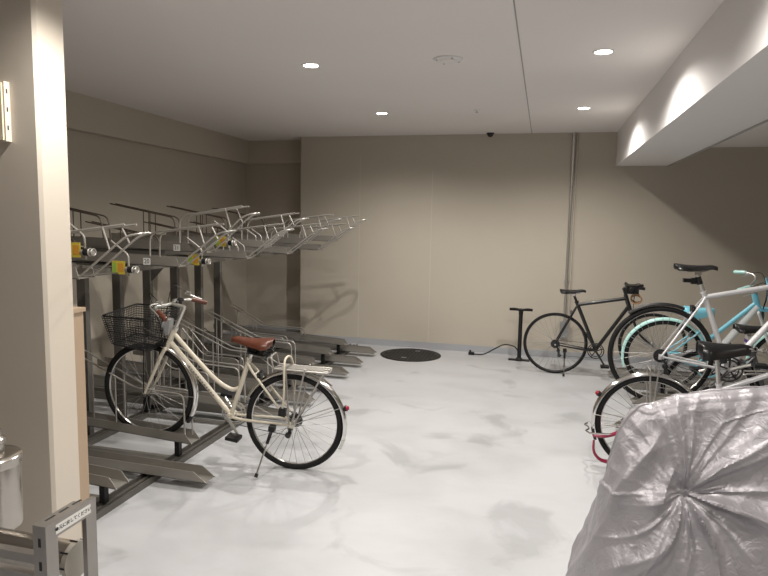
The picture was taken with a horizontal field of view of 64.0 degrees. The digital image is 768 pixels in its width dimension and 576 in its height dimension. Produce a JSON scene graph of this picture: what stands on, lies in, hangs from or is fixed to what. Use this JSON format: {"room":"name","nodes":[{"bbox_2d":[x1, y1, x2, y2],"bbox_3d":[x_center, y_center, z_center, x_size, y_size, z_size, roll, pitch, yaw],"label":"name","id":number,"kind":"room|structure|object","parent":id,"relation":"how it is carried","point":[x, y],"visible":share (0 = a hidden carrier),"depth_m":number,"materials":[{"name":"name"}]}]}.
{"room":"bicycle parking room","nodes":[
{"label":"bicycle parking room","id":0,"kind":"room"},
{"bbox_2d":[0,0,81,539],"bbox_3d":[-2.626,-0.109,3.180,2.255,2.718,0.170,3,7,14],"label":"wall pillar","id":1,"kind":"structure","parent":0,"point":[38,398],"depth_m":2.87,"materials":[{"name":"paint"}]},
{"bbox_2d":[0,81,11,141],"bbox_3d":[-1.842,-0.798,2.796,0.316,0.262,0.036,3,7,14],"label":"wall panel","id":2,"kind":"object","parent":1,"relation":"attached to","point":[5,115],"visible":1,"depth_m":2.75,"materials":[{"name":"paint"}]},
{"bbox_2d":[73,306,89,536],"bbox_3d":[-1.571,0.688,3.128,0.096,1.185,0.095,3,7,14],"label":"trim","id":3,"kind":"structure","parent":1,"relation":"attached to","point":[77,311],"depth_m":3.11,"materials":[{"name":"beige wood"}]},
{"bbox_2d":[70,223,96,263],"bbox_3d":[-2.386,-0.237,3.321,1.678,0.290,0.372,3,7,14],"label":"tray","id":4,"kind":"object","parent":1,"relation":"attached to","point":[76,251],"visible":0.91,"depth_m":3.28,"materials":[{"name":"grey paint"}]},
{"bbox_2d":[73,245,78,254],"bbox_3d":[-1.646,-0.203,3.284,0.037,0.050,0.002,3,7,14],"label":"print","id":5,"kind":"object","parent":4,"relation":"attached to","point":[75,247],"depth_m":3.28,"materials":[{"name":"orange"}]},
{"bbox_2d":[67,129,246,374],"bbox_3d":[-2.821,-0.459,6.310,0.300,2.718,6.170,3,7,14],"label":"wall","id":6,"kind":"structure","parent":0,"point":[102,171],"depth_m":6.67,"materials":[{"name":"beige paint"}]},
{"bbox_2d":[100,325,246,375],"bbox_3d":[-2.719,0.865,6.337,0.006,0.085,5.604,3,7,14],"label":"baseboard","id":7,"kind":"structure","parent":6,"relation":"attached to","point":[226,332],"depth_m":7.93,"materials":[{"name":"grey paint"}]},
{"bbox_2d":[65,90,300,163],"bbox_3d":[-2.189,-1.614,5.940,1.000,0.318,5.610,3,7,14],"label":"ceiling beam","id":8,"kind":"structure","parent":6,"relation":"attached to","point":[85,114],"depth_m":6.74,"materials":[{"name":"beige paint"}]},
{"bbox_2d":[246,164,300,326],"bbox_3d":[-1.609,-0.732,8.983,1.300,2.718,0.360,3,7,14],"label":"wall","id":9,"kind":"structure","parent":0,"point":[272,281],"depth_m":8.80,"materials":[{"name":"beige paint"}]},
{"bbox_2d":[247,325,299,332],"bbox_3d":[-1.535,0.602,8.915,1.000,0.085,0.006,3,7,14],"label":"baseboard","id":10,"kind":"structure","parent":9,"relation":"attached to","point":[258,326],"depth_m":8.91,"materials":[{"name":"grey paint"}]},
{"bbox_2d":[59,333,765,575],"bbox_3d":[0.509,1.475,2.672,9.000,0.200,11.900,3,7,14],"label":"floor","id":11,"kind":"structure","parent":0,"point":[457,463],"depth_m":3.87,"materials":[{"name":"white concrete"}]},
{"bbox_2d":[0,428,97,575],"bbox_3d":[-1.403,0.953,2.334,0.814,0.839,0.461,3,7,18],"label":"bicycle rack","id":12,"kind":"object","parent":11,"relation":"on","point":[41,552],"visible":1,"depth_m":2.17,"materials":[{"name":"silver metal"}]},
{"bbox_2d":[76,249,357,519],"bbox_3d":[-1.728,0.313,5.764,1.615,1.345,4.930,3,7,14],"label":"bicycle rack","id":13,"kind":"object","parent":11,"relation":"on","point":[126,491],"visible":0.2,"depth_m":4.83,"materials":[{"name":"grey metal"}]},
{"bbox_2d":[88,464,128,503],"bbox_3d":[-2.308,1.038,3.639,1.770,0.274,0.105,3,7,14],"label":"tray","id":14,"kind":"object","parent":13,"relation":"on","point":[106,478],"visible":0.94,"depth_m":3.46,"materials":[{"name":"grey paint"}]},
{"bbox_2d":[70,223,151,279],"bbox_3d":[-2.155,-0.237,3.607,1.987,0.318,0.418,3,7,14],"label":"tray","id":15,"kind":"object","parent":13,"relation":"on","point":[118,267],"visible":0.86,"depth_m":3.35,"materials":[{"name":"grey paint"}]},
{"bbox_2d":[112,262,115,271],"bbox_3d":[-1.601,-0.123,3.652,0.025,0.060,0.002,3,7,14],"label":"print","id":16,"kind":"object","parent":15,"relation":"on","point":[113,263],"depth_m":3.65,"materials":[{"name":"green"}]},
{"bbox_2d":[118,263,123,271],"bbox_3d":[-1.559,-0.121,3.641,0.037,0.050,0.002,3,7,14],"label":"print","id":17,"kind":"object","parent":15,"relation":"attached to","point":[120,265],"depth_m":3.64,"materials":[{"name":"orange"}]},
{"bbox_2d":[84,349,199,455],"bbox_3d":[-2.116,0.753,4.317,1.780,0.698,0.105,3,7,14],"label":"tray","id":18,"kind":"object","parent":13,"relation":"on","point":[184,435],"visible":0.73,"depth_m":4.19,"materials":[{"name":"grey paint"}]},
{"bbox_2d":[88,449,214,483],"bbox_3d":[-2.059,1.089,4.016,2.070,0.099,0.105,3,7,14],"label":"tray","id":19,"kind":"object","parent":13,"relation":"on","point":[124,462],"visible":0.53,"depth_m":3.85,"materials":[{"name":"grey paint"}]},
{"bbox_2d":[71,223,235,266],"bbox_3d":[-1.937,-0.326,4.444,1.987,0.318,0.305,3,7,14],"label":"tray","id":20,"kind":"object","parent":13,"relation":"on","point":[139,259],"visible":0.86,"depth_m":4.25,"materials":[{"name":"grey paint"}]},
{"bbox_2d":[70,205,259,255],"bbox_3d":[-1.842,-0.460,4.793,1.987,0.431,0.332,3,7,14],"label":"tray","id":21,"kind":"object","parent":13,"relation":"on","point":[138,246],"visible":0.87,"depth_m":4.65,"materials":[{"name":"grey paint"}]},
{"bbox_2d":[93,328,247,420],"bbox_3d":[-1.940,0.675,5.053,1.750,0.698,0.105,3,7,14],"label":"tray","id":22,"kind":"object","parent":13,"relation":"on","point":[204,397],"visible":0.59,"depth_m":4.98,"materials":[{"name":"grey paint"}]},
{"bbox_2d":[97,319,274,402],"bbox_3d":[-1.810,0.622,5.553,1.750,0.698,0.105,3,7,14],"label":"tray","id":23,"kind":"object","parent":13,"relation":"on","point":[232,381],"visible":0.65,"depth_m":5.51,"materials":[{"name":"grey paint"}]},
{"bbox_2d":[85,221,294,258],"bbox_3d":[-1.708,-0.420,5.323,1.987,0.314,0.125,3,7,14],"label":"tray","id":24,"kind":"object","parent":13,"relation":"on","point":[225,253],"visible":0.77,"depth_m":5.20,"materials":[{"name":"grey paint"}]},
{"bbox_2d":[94,350,289,420],"bbox_3d":[-1.751,0.719,5.154,2.070,0.596,0.105,3,7,14],"label":"tray","id":25,"kind":"object","parent":13,"relation":"on","point":[99,393],"visible":0.52,"depth_m":5.13,"materials":[{"name":"grey paint"}]},
{"bbox_2d":[109,203,308,248],"bbox_3d":[-1.624,-0.549,5.631,1.987,0.431,0.125,3,7,14],"label":"tray","id":26,"kind":"object","parent":13,"relation":"on","point":[247,242],"visible":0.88,"depth_m":5.60,"materials":[{"name":"grey paint"}]},
{"bbox_2d":[112,326,314,402],"bbox_3d":[-1.621,0.666,5.654,2.070,0.596,0.105,3,7,14],"label":"tray","id":27,"kind":"object","parent":13,"relation":"on","point":[218,388],"visible":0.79,"depth_m":5.61,"materials":[{"name":"grey paint"}]},
{"bbox_2d":[133,310,295,387],"bbox_3d":[-1.681,0.570,6.049,1.750,0.698,0.105,3,7,14],"label":"tray","id":28,"kind":"object","parent":13,"relation":"on","point":[259,366],"visible":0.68,"depth_m":5.98,"materials":[{"name":"grey paint"}]},
{"bbox_2d":[144,221,327,253],"bbox_3d":[-1.500,-0.505,6.122,1.987,0.314,0.125,3,7,14],"label":"tray","id":29,"kind":"object","parent":13,"relation":"on","point":[273,249],"visible":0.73,"depth_m":5.98,"materials":[{"name":"grey paint"}]},
{"bbox_2d":[155,362,331,386],"bbox_3d":[-1.505,0.864,6.144,2.070,0.099,0.105,3,7,14],"label":"tray","id":30,"kind":"object","parent":13,"relation":"on","point":[230,372],"visible":0.31,"depth_m":6.09,"materials":[{"name":"grey paint"}]},
{"bbox_2d":[181,316,316,365],"bbox_3d":[-1.554,0.602,6.554,1.750,0.527,0.105,3,7,14],"label":"tray","id":31,"kind":"object","parent":13,"relation":"on","point":[305,360],"visible":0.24,"depth_m":6.50,"materials":[{"name":"grey paint"}]},
{"bbox_2d":[166,206,341,244],"bbox_3d":[-1.396,-0.641,6.507,1.987,0.431,0.125,3,7,14],"label":"tray","id":32,"kind":"object","parent":13,"relation":"on","point":[289,240],"visible":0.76,"depth_m":6.46,"materials":[{"name":"grey paint"}]},
{"bbox_2d":[191,310,332,363],"bbox_3d":[-1.423,0.549,7.055,1.750,0.527,0.105,3,7,14],"label":"tray","id":33,"kind":"object","parent":13,"relation":"on","point":[323,351],"visible":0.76,"depth_m":6.95,"materials":[{"name":"grey paint"}]},
{"bbox_2d":[182,351,348,375],"bbox_3d":[-1.373,0.810,6.654,2.070,0.099,0.105,3,7,14],"label":"tray","id":34,"kind":"object","parent":13,"relation":"on","point":[337,370],"visible":0.26,"depth_m":6.54,"materials":[{"name":"grey paint"}]},
{"bbox_2d":[189,221,354,250],"bbox_3d":[-1.287,-0.592,6.941,1.987,0.314,0.125,3,7,14],"label":"tray","id":35,"kind":"object","parent":13,"relation":"on","point":[313,247],"visible":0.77,"depth_m":6.79,"materials":[{"name":"grey paint"}]},
{"bbox_2d":[213,304,347,353],"bbox_3d":[-1.288,0.494,7.575,1.750,0.527,0.105,3,7,14],"label":"tray","id":36,"kind":"object","parent":13,"relation":"on","point":[291,335],"visible":0.9,"depth_m":7.54,"materials":[{"name":"grey paint"}]},
{"bbox_2d":[211,208,367,241],"bbox_3d":[-1.158,-0.738,7.421,1.987,0.431,0.125,3,7,14],"label":"tray","id":37,"kind":"object","parent":13,"relation":"on","point":[319,237],"visible":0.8,"depth_m":7.33,"materials":[{"name":"grey paint"}]},
{"bbox_2d":[223,344,362,363],"bbox_3d":[-1.242,0.757,7.155,2.070,0.099,0.105,3,7,14],"label":"tray","id":38,"kind":"object","parent":13,"relation":"on","point":[333,357],"visible":0.44,"depth_m":6.98,"materials":[{"name":"grey paint"}]},
{"bbox_2d":[241,335,375,353],"bbox_3d":[-1.100,0.699,7.703,2.070,0.099,0.105,3,7,14],"label":"tray","id":39,"kind":"object","parent":13,"relation":"on","point":[349,348],"visible":0.46,"depth_m":7.53,"materials":[{"name":"grey paint"}]},
{"bbox_2d":[101,285,348,477],"bbox_3d":[-1.067,0.595,4.085,1.690,1.185,0.572,1,6,-1],"label":"bicycle","id":40,"kind":"object","parent":11,"relation":"on","point":[259,347],"visible":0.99,"depth_m":4.05,"materials":[{"name":"beige metal"}]},
{"bbox_2d":[278,355,295,416],"bbox_3d":[-0.625,0.621,3.984,0.053,0.381,0.217,2,6,12],"label":"lock","id":41,"kind":"object","parent":40,"relation":"attached to","point":[282,411],"visible":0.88,"depth_m":3.90,"materials":[{"name":"beige plastic"}]},
{"bbox_2d":[380,348,440,361],"bbox_3d":[0.329,0.820,7.594,0.750,0.012,0.750,3,7,14],"label":"manhole cover","id":42,"kind":"object","parent":11,"relation":"on","point":[401,354],"visible":1,"depth_m":7.55,"materials":[{"name":"metal"}]},
{"bbox_2d":[468,308,532,361],"bbox_3d":[1.402,0.539,7.472,0.771,0.638,0.109,4,7,23],"label":"pump","id":43,"kind":"object","parent":11,"relation":"on","point":[520,323],"visible":1,"depth_m":7.36,"materials":[{"name":"black plastic"}]},
{"bbox_2d":[523,282,687,375],"bbox_3d":[2.369,0.450,6.629,1.629,1.037,0.457,4,7,27],"label":"bicycle","id":44,"kind":"object","parent":11,"relation":"on","point":[629,288],"visible":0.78,"depth_m":6.62,"materials":[{"name":"black paint"}]},
{"bbox_2d":[630,294,642,303],"bbox_3d":[2.660,0.109,6.480,0.118,0.120,0.146,4,7,25],"label":"lock","id":45,"kind":"object","parent":44,"relation":"hanging from","point":[632,295],"visible":0.99,"depth_m":6.44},
{"bbox_2d":[566,385,767,575],"bbox_3d":[1.830,0.888,2.460,2.098,1.056,0.829,3,7,14],"label":"cover","id":46,"kind":"object","parent":11,"relation":"on","point":[683,488],"visible":1,"depth_m":2.48,"materials":[{"name":"silver fabric"}]},
{"bbox_2d":[584,340,767,454],"bbox_3d":[2.253,0.727,3.957,1.793,1.071,0.596,4,7,25],"label":"bicycle","id":47,"kind":"object","parent":11,"relation":"on","point":[708,351],"visible":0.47,"depth_m":3.99,"materials":[{"name":"silver metal"}]},
{"bbox_2d":[592,431,616,462],"bbox_3d":[1.522,1.022,4.085,0.259,0.328,0.087,4,7,22],"label":"lock","id":48,"kind":"object","parent":47,"relation":"attached to","point":[615,432],"visible":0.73,"depth_m":4.12,"materials":[{"name":"red plastic"}]},
{"bbox_2d":[749,347,767,352],"bbox_3d":[2.422,0.394,3.815,0.296,0.045,0.033,3,7,14],"label":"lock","id":49,"kind":"object","parent":47,"relation":"hanging from","point":[753,347],"visible":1,"depth_m":3.83,"materials":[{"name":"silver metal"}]},
{"bbox_3d":[2.926,1.157,4.918,1.160,0.030,3.500,3,7,14],"label":"bicycle rack","id":50,"kind":"object","parent":11,"relation":"on","visible":0},
{"bbox_2d":[614,418,622,427],"bbox_3d":[2.700,0.844,4.684,1.750,0.606,0.105,3,7,14],"label":"tray","id":51,"kind":"object","parent":50,"relation":"on","point":[617,422],"visible":0.03,"depth_m":4.97,"materials":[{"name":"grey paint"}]},
{"bbox_2d":[657,323,767,393],"bbox_3d":[2.984,0.624,4.603,1.647,1.051,0.586,5,7,31],"label":"bicycle","id":52,"kind":"object","parent":51,"relation":"on","point":[747,330],"visible":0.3,"depth_m":4.63,"materials":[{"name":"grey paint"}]},
{"bbox_2d":[608,354,767,384],"bbox_3d":[3.274,0.663,6.416,1.750,0.606,0.105,3,7,14],"label":"tray","id":53,"kind":"object","parent":50,"relation":"on","point":[621,370],"visible":0.09,"depth_m":6.45,"materials":[{"name":"grey paint"}]},
{"bbox_2d":[628,363,767,393],"bbox_3d":[3.075,0.718,5.404,1.750,0.741,0.105,3,7,14],"label":"tray","id":54,"kind":"object","parent":50,"relation":"on","point":[638,386],"visible":0.09,"depth_m":5.54,"materials":[{"name":"grey paint"}]},
{"bbox_2d":[621,270,767,385],"bbox_3d":[2.952,0.409,5.261,1.697,1.104,0.541,3,7,17],"label":"bicycle","id":55,"kind":"object","parent":54,"relation":"on","point":[755,307],"visible":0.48,"depth_m":5.35,"materials":[{"name":"teal paint"}]},
{"bbox_2d":[760,278,767,311],"bbox_3d":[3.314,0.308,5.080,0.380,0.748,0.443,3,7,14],"label":"basket","id":56,"kind":"object","parent":55,"relation":"on","point":[762,309],"depth_m":5.16,"materials":[{"name":"paint"}]},
{"bbox_2d":[630,370,767,403],"bbox_3d":[2.621,0.733,4.194,1.750,0.961,0.105,3,7,14],"label":"tray","id":57,"kind":"object","parent":50,"relation":"on","point":[660,396],"visible":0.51,"depth_m":4.35,"materials":[{"name":"grey paint"}]},
{"bbox_2d":[607,263,767,398],"bbox_3d":[2.455,0.315,4.184,1.746,1.059,0.586,3,8,14],"label":"bicycle","id":58,"kind":"object","parent":57,"relation":"on","point":[660,355],"visible":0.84,"depth_m":4.25,"materials":[{"name":"silver metal"}]},
{"bbox_2d":[682,278,696,283],"bbox_3d":[2.102,-0.050,4.231,0.080,0.040,0.040,3,8,14],"label":"tail lamp","id":59,"kind":"object","parent":58,"relation":"attached to","point":[691,280],"depth_m":4.21,"materials":[{"name":"black plastic"}]},
{"bbox_2d":[62,0,767,147],"bbox_3d":[0.562,-1.331,2.362,9.000,0.388,11.900,3,7,14],"label":"ceiling","id":60,"kind":"structure","parent":0,"point":[234,68],"depth_m":4.17,"materials":[{"name":"paint"}]},
{"bbox_2d":[301,63,320,67],"bbox_3d":[-0.511,-1.559,4.310,0.138,0.008,0.138,3,7,14],"label":"recessed light","id":61,"kind":"object","parent":60,"relation":"in","point":[306,65],"visible":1,"depth_m":4.30,"materials":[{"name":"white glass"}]},
{"bbox_2d":[304,64,317,67],"bbox_3d":[-0.511,-1.558,4.310,0.098,0.002,0.098,-4,8,-36],"label":"diffuser","id":62,"kind":"object","parent":61,"relation":"attached to","point":[305,65],"depth_m":4.30,"materials":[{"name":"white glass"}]},
{"bbox_2d":[375,112,388,114],"bbox_3d":[-0.022,-1.758,6.187,0.138,0.008,0.138,3,7,14],"label":"recessed light","id":63,"kind":"object","parent":60,"relation":"in","point":[378,113],"visible":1,"depth_m":6.18,"materials":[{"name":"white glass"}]},
{"bbox_2d":[433,55,462,64],"bbox_3d":[0.423,-1.510,4.076,0.200,0.018,0.200,3,7,14],"label":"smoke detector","id":64,"kind":"object","parent":60,"relation":"attached to","point":[443,59],"visible":1,"depth_m":4.04,"materials":[{"name":"white paint"}]},
{"bbox_2d":[440,59,455,62],"bbox_3d":[0.423,-1.508,4.076,0.104,0.010,0.104,3,7,14],"label":"grille","id":65,"kind":"object","parent":64,"relation":"attached to","point":[441,60],"depth_m":4.07,"materials":[{"name":"metal"}]},
{"bbox_2d":[576,107,591,109],"bbox_3d":[1.856,-1.669,5.708,0.138,0.008,0.138,3,7,14],"label":"recessed light","id":66,"kind":"object","parent":60,"relation":"in","point":[578,108],"visible":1,"depth_m":5.71,"materials":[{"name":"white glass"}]},
{"bbox_2d":[592,49,614,54],"bbox_3d":[1.367,-1.470,3.831,0.138,0.008,0.138,3,7,14],"label":"recessed light","id":67,"kind":"object","parent":60,"relation":"in","point":[598,51],"visible":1,"depth_m":3.82,"materials":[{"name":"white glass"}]},
{"bbox_2d":[595,50,611,53],"bbox_3d":[1.367,-1.469,3.831,0.098,0.002,0.098,-2,7,-25],"label":"diffuser","id":68,"kind":"object","parent":67,"relation":"attached to","point":[596,51],"depth_m":3.83,"materials":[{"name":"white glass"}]},
{"bbox_2d":[300,132,767,362],"bbox_3d":[2.630,-0.509,7.701,7.560,2.718,0.750,3,7,14],"label":"wall","id":69,"kind":"structure","parent":0,"point":[498,232],"depth_m":7.56,"materials":[{"name":"beige paint"}]},
{"bbox_2d":[358,156,432,335],"bbox_3d":[0.134,-0.505,7.961,0.958,2.378,0.002,3,7,14],"label":"trim","id":70,"kind":"structure","parent":69,"relation":"attached to","point":[360,156],"depth_m":7.95,"materials":[{"name":"beige"}]},
{"bbox_2d":[312,334,767,372],"bbox_3d":[2.413,0.833,7.507,7.360,0.085,0.006,3,7,14],"label":"baseboard","id":71,"kind":"structure","parent":69,"relation":"attached to","point":[356,340],"depth_m":7.82,"materials":[{"name":"grey paint"}]},
{"bbox_2d":[559,132,578,337],"bbox_3d":[2.220,-0.612,7.381,0.105,2.458,0.051,3,7,14],"label":"conduit","id":72,"kind":"object","parent":69,"relation":"attached to","point":[565,334],"visible":0.98,"depth_m":7.36,"materials":[{"name":"grey metal"}]},
{"bbox_2d":[513,0,767,166],"bbox_3d":[1.145,-1.068,1.952,1.545,0.400,10.950,3,7,14],"label":"trim","id":73,"kind":"structure","parent":69,"relation":"attached to","point":[765,121],"depth_m":4.49,"materials":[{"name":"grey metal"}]},
{"bbox_2d":[616,0,767,165],"bbox_3d":[1.615,-1.050,1.832,0.565,0.390,10.950,3,7,14],"label":"beam","id":74,"kind":"structure","parent":69,"relation":"attached to","point":[716,89],"depth_m":3.57,"materials":[{"name":"white paint"}]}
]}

